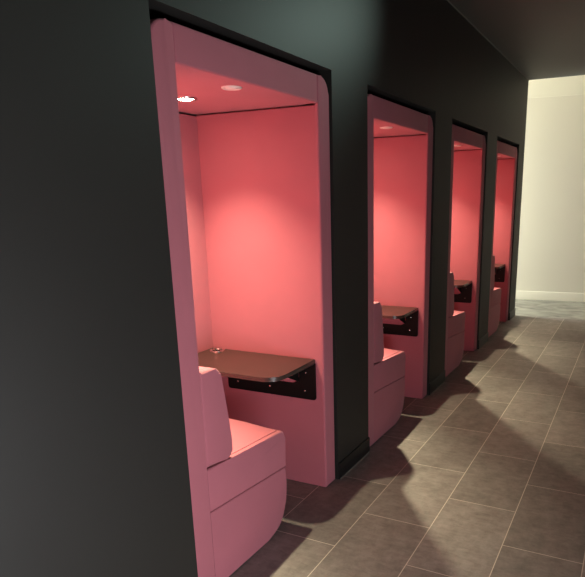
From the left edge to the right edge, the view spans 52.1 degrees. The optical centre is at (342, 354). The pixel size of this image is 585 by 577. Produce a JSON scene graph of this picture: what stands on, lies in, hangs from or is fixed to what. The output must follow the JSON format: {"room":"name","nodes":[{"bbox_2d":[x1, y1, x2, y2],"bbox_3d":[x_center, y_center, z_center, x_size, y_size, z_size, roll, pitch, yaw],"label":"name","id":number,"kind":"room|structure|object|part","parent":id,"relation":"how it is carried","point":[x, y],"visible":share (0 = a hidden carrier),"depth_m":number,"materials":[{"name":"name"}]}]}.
{"room":"office corridor","nodes":[
{"label":"office corridor","id":0,"kind":"room"},
{"bbox_2d":[0,0,528,576],"bbox_3d":[-0.421,-0.786,3.385,1.000,2.912,10.268,6,16,25],"label":"wall","id":1,"kind":"structure","parent":0,"point":[95,480],"depth_m":1.84,"materials":[{"name":"black paint"}]},
{"bbox_2d":[338,437,369,479],"bbox_3d":[0.074,0.615,3.565,0.015,0.097,0.425,6,16,25],"label":"baseboard","id":2,"kind":"structure","parent":1,"relation":"attached to","point":[350,461],"depth_m":3.54,"materials":[{"name":"black"}]},
{"bbox_2d":[429,370,444,394],"bbox_3d":[0.795,0.231,4.989,0.015,0.097,0.425,6,16,25],"label":"baseboard","id":3,"kind":"structure","parent":1,"relation":"attached to","point":[439,380],"depth_m":4.96,"materials":[{"name":"black"}]},
{"bbox_2d":[478,332,488,348],"bbox_3d":[1.517,-0.153,6.412,0.015,0.097,0.425,6,16,25],"label":"baseboard","id":4,"kind":"structure","parent":1,"relation":"attached to","point":[482,341],"depth_m":6.39,"materials":[{"name":"black"}]},
{"bbox_2d":[447,0,528,80],"bbox_3d":[0.011,-2.141,2.800,0.006,0.006,10.268,6,16,25],"label":"trim","id":5,"kind":"structure","parent":1,"relation":"attached to","point":[447,0],"depth_m":5.04,"materials":[{"name":"grey paint"}]},
{"bbox_2d":[509,308,515,319],"bbox_3d":[2.227,-0.531,7.815,0.015,0.097,0.375,6,16,25],"label":"baseboard","id":6,"kind":"structure","parent":1,"relation":"attached to","point":[512,313],"depth_m":7.79,"materials":[{"name":"black"}]},
{"bbox_2d":[229,299,584,576],"bbox_3d":[0.112,0.407,4.665,5.100,0.060,12.400,6,16,25],"label":"floor","id":7,"kind":"structure","parent":0,"point":[482,474],"depth_m":3.31,"materials":[{"name":"grey tile"}]},
{"bbox_2d":[150,18,334,576],"bbox_3d":[-0.672,-0.208,2.773,0.788,2.106,1.197,6,16,25],"label":"booth","id":8,"kind":"object","parent":7,"relation":"on","point":[246,171],"visible":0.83,"depth_m":3.03,"materials":[{"name":"pink fabric"}]},
{"bbox_3d":[-0.912,-0.081,2.300,0.788,2.106,0.106,6,16,25],"label":"panel","id":9,"kind":"part","parent":8,"relation":"part of","materials":[{"name":"pink fabric"}]},
{"bbox_2d":[178,96,196,101],"bbox_3d":[-0.693,-1.122,2.620,0.102,0.011,0.102,6,16,25],"label":"ceiling light","id":10,"kind":"object","parent":8,"relation":"attached to","point":[182,98],"visible":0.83,"depth_m":2.60,"materials":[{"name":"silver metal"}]},
{"bbox_3d":[-0.991,-0.177,2.939,0.060,1.971,0.977,6,16,25],"label":"panel","id":11,"kind":"part","parent":8,"relation":"part of","materials":[{"name":"pink fabric"}]},
{"bbox_2d":[221,85,241,90],"bbox_3d":[-0.446,-1.063,2.377,0.082,0.008,0.082,6,16,25],"label":"ceiling vent","id":12,"kind":"object","parent":8,"relation":"attached to","point":[229,87],"visible":1,"depth_m":2.36,"materials":[{"name":"white plastic"}]},
{"bbox_3d":[-0.714,-1.174,2.551,0.710,0.124,1.013,6,16,25],"label":"ceiling panel","id":13,"kind":"part","parent":8,"relation":"part of","materials":[{"name":"pink fabric"}]},
{"bbox_3d":[-0.368,-1.130,2.367,0.078,0.124,0.976,6,16,25],"label":"header panel","id":14,"kind":"part","parent":8,"relation":"part of","materials":[{"name":"pink fabric"}]},
{"bbox_2d":[198,348,316,399],"bbox_3d":[-0.528,0.144,3.128,0.667,0.236,0.391,6,16,25],"label":"desk","id":15,"kind":"object","parent":8,"relation":"attached to","point":[244,370],"visible":1,"depth_m":3.15,"materials":[{"name":"brown laminate"}]},
{"bbox_3d":[-0.461,0.103,3.155,0.568,0.112,0.255,6,16,25],"label":"support arm","id":16,"kind":"part","parent":15,"relation":"part of","materials":[{"name":"black metal"}]},
{"bbox_3d":[-0.434,-0.335,3.244,0.788,2.106,0.112,6,16,25],"label":"panel","id":17,"kind":"part","parent":8,"relation":"part of","materials":[{"name":"pink fabric"}]},
{"bbox_2d":[199,366,286,576],"bbox_3d":[-0.722,0.411,2.729,0.716,0.930,0.572,6,16,25],"label":"seat","id":18,"kind":"object","parent":7,"relation":"on","point":[246,473],"visible":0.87,"depth_m":2.54,"materials":[{"name":"pink fabric"}]},
{"bbox_3d":[-0.814,0.205,2.488,0.713,0.406,0.167,6,16,25],"label":"backrest","id":19,"kind":"part","parent":18,"relation":"part of","materials":[{"name":"pink fabric"}]},
{"bbox_2d":[207,418,285,511],"bbox_3d":[-0.722,0.449,2.739,0.716,0.244,0.572,6,16,25],"label":"seat cushion","id":20,"kind":"object","parent":18,"relation":"on","point":[256,456],"depth_m":2.59,"materials":[{"name":"pink fabric"}]},
{"bbox_3d":[-0.719,0.694,2.801,0.716,0.347,0.568,6,16,25],"label":"seat","id":21,"kind":"part","parent":18,"relation":"part of","materials":[{"name":"pink fabric"}]},
{"bbox_2d":[374,302,405,442],"bbox_3d":[-0.001,0.027,4.153,0.716,0.930,0.572,6,16,25],"label":"seat","id":22,"kind":"object","parent":7,"relation":"on","point":[389,364],"visible":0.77,"depth_m":3.97,"materials":[{"name":"pink fabric"}]},
{"bbox_3d":[-0.092,-0.179,3.912,0.713,0.406,0.167,6,16,25],"label":"backrest","id":23,"kind":"part","parent":22,"relation":"part of","materials":[{"name":"pink fabric"}]},
{"bbox_3d":[0.002,0.309,4.225,0.716,0.347,0.568,6,16,25],"label":"seat","id":24,"kind":"part","parent":22,"relation":"part of","materials":[{"name":"pink fabric"}]},
{"bbox_2d":[374,348,405,391],"bbox_3d":[0.000,0.065,4.163,0.716,0.244,0.572,6,16,25],"label":"seat cushion","id":25,"kind":"object","parent":22,"relation":"on","point":[389,367],"depth_m":4.01,"materials":[{"name":"pink fabric"}]},
{"bbox_2d":[367,94,432,445],"bbox_3d":[0.049,-0.592,4.197,0.788,2.106,1.197,6,16,25],"label":"booth","id":26,"kind":"object","parent":7,"relation":"on","point":[400,157],"visible":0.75,"depth_m":4.42,"materials":[{"name":"pink fabric"}]},
{"bbox_3d":[-0.191,-0.465,3.724,0.788,2.106,0.106,6,16,25],"label":"panel","id":27,"kind":"part","parent":26,"relation":"part of","materials":[{"name":"pink fabric"}]},
{"bbox_3d":[0.007,-1.558,3.975,0.710,0.124,1.013,6,16,25],"label":"ceiling panel","id":28,"kind":"part","parent":26,"relation":"part of","materials":[{"name":"pink fabric"}]},
{"bbox_2d":[382,305,417,336],"bbox_3d":[0.193,-0.240,4.552,0.667,0.236,0.391,6,16,25],"label":"desk","id":29,"kind":"object","parent":26,"relation":"attached to","point":[410,326],"visible":0.39,"depth_m":4.59,"materials":[{"name":"brown wood"}]},
{"bbox_3d":[0.353,-1.514,3.791,0.078,0.124,0.976,6,16,25],"label":"header panel","id":30,"kind":"part","parent":26,"relation":"part of","materials":[{"name":"pink fabric"}]},
{"bbox_2d":[447,272,464,374],"bbox_3d":[0.721,-0.357,5.577,0.716,0.930,0.572,6,16,25],"label":"seat","id":31,"kind":"object","parent":7,"relation":"on","point":[456,321],"visible":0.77,"depth_m":5.39,"materials":[{"name":"pink fabric"}]},
{"bbox_3d":[0.629,-0.563,5.336,0.713,0.406,0.167,6,16,25],"label":"backrest","id":32,"kind":"part","parent":31,"relation":"part of","materials":[{"name":"pink fabric"}]},
{"bbox_3d":[0.724,-0.075,5.649,0.716,0.347,0.568,6,16,25],"label":"seat","id":33,"kind":"part","parent":31,"relation":"part of","materials":[{"name":"pink fabric"}]},
{"bbox_2d":[448,310,464,337],"bbox_3d":[0.721,-0.319,5.587,0.716,0.244,0.572,6,16,25],"label":"seat cushion","id":34,"kind":"object","parent":31,"relation":"on","point":[456,321],"depth_m":5.43,"materials":[{"name":"pink fabric"}]},
{"bbox_2d":[445,124,485,376],"bbox_3d":[0.770,-0.976,5.621,0.788,2.106,1.197,6,16,25],"label":"booth","id":35,"kind":"object","parent":7,"relation":"on","point":[468,159],"visible":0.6,"depth_m":5.83,"materials":[{"name":"pink fabric"}]},
{"bbox_3d":[0.531,-0.849,5.148,0.788,2.106,0.106,6,16,25],"label":"panel","id":36,"kind":"part","parent":35,"relation":"part of","materials":[{"name":"pink fabric"}]},
{"bbox_2d":[454,280,471,302],"bbox_3d":[0.915,-0.625,5.976,0.667,0.236,0.391,6,16,25],"label":"desk","id":37,"kind":"object","parent":35,"relation":"attached to","point":[464,286],"visible":0.27,"depth_m":6.02,"materials":[{"name":"brown wood"}]},
{"bbox_3d":[0.729,-1.942,5.399,0.710,0.124,1.013,6,16,25],"label":"ceiling panel","id":38,"kind":"part","parent":35,"relation":"part of","materials":[{"name":"pink fabric"}]},
{"bbox_3d":[1.075,-1.899,5.215,0.078,0.124,0.976,6,16,25],"label":"header panel","id":39,"kind":"part","parent":35,"relation":"part of","materials":[{"name":"pink fabric"}]},
{"bbox_2d":[489,255,500,336],"bbox_3d":[1.442,-0.741,7.001,0.716,0.930,0.572,6,16,25],"label":"seat","id":40,"kind":"object","parent":7,"relation":"on","point":[495,301],"visible":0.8,"depth_m":6.82,"materials":[{"name":"pink fabric"}]},
{"bbox_3d":[1.351,-0.947,6.760,0.713,0.406,0.167,6,16,25],"label":"backrest","id":41,"kind":"part","parent":40,"relation":"part of","materials":[{"name":"pink fabric"}]},
{"bbox_3d":[1.445,-0.459,7.073,0.716,0.347,0.568,6,16,25],"label":"seat","id":42,"kind":"part","parent":40,"relation":"part of","materials":[{"name":"pink fabric"}]},
{"bbox_2d":[490,287,500,306],"bbox_3d":[1.443,-0.704,7.011,0.716,0.244,0.572,6,16,25],"label":"seat cushion","id":43,"kind":"object","parent":40,"relation":"on","point":[495,301],"depth_m":6.85,"materials":[{"name":"pink fabric"}]},
{"bbox_2d":[488,140,516,337],"bbox_3d":[1.492,-1.360,7.045,0.788,2.106,1.197,6,16,25],"label":"booth","id":44,"kind":"object","parent":7,"relation":"on","point":[506,164],"visible":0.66,"depth_m":7.26,"materials":[{"name":"pink fabric"}]},
{"bbox_3d":[1.252,-1.233,6.572,0.788,2.106,0.106,6,16,25],"label":"panel","id":45,"kind":"part","parent":44,"relation":"part of","materials":[{"name":"pink fabric"}]},
{"bbox_2d":[495,264,504,281],"bbox_3d":[1.636,-1.009,7.400,0.667,0.236,0.391,6,16,25],"label":"desk","id":46,"kind":"object","parent":44,"relation":"attached to","point":[499,268],"visible":0.29,"depth_m":7.44,"materials":[{"name":"brown metal"}]},
{"bbox_3d":[1.796,-2.283,6.638,0.078,0.124,0.976,6,16,25],"label":"header panel","id":47,"kind":"part","parent":44,"relation":"part of","materials":[{"name":"pink fabric"}]},
{"bbox_2d":[449,0,584,79],"bbox_3d":[0.501,-2.137,2.553,3.100,0.100,10.268,6,16,25],"label":"ceiling","id":48,"kind":"structure","parent":0,"point":[543,39],"depth_m":5.08,"materials":[{"name":"grey paint"}]},
{"bbox_2d":[516,95,584,292],"bbox_3d":[2.479,-2.685,8.910,5.135,3.700,0.100,5,16,20],"label":"wall","id":49,"kind":"structure","parent":0,"point":[551,251],"depth_m":8.72,"materials":[{"name":"beige paint"}]},
{"bbox_2d":[515,291,584,301],"bbox_3d":[2.478,-0.945,9.313,5.127,0.130,0.016,5,16,20],"label":"baseboard","id":50,"kind":"structure","parent":49,"relation":"attached to","point":[528,295],"depth_m":9.05,"materials":[{"name":"beige"}]},
{"bbox_2d":[528,75,584,97],"bbox_3d":[2.435,-4.074,8.493,5.127,0.800,0.012,5,16,20],"label":"trim","id":51,"kind":"structure","parent":49,"relation":"attached to","point":[570,85],"depth_m":8.35,"materials":[{"name":"beige paint"}]}
]}

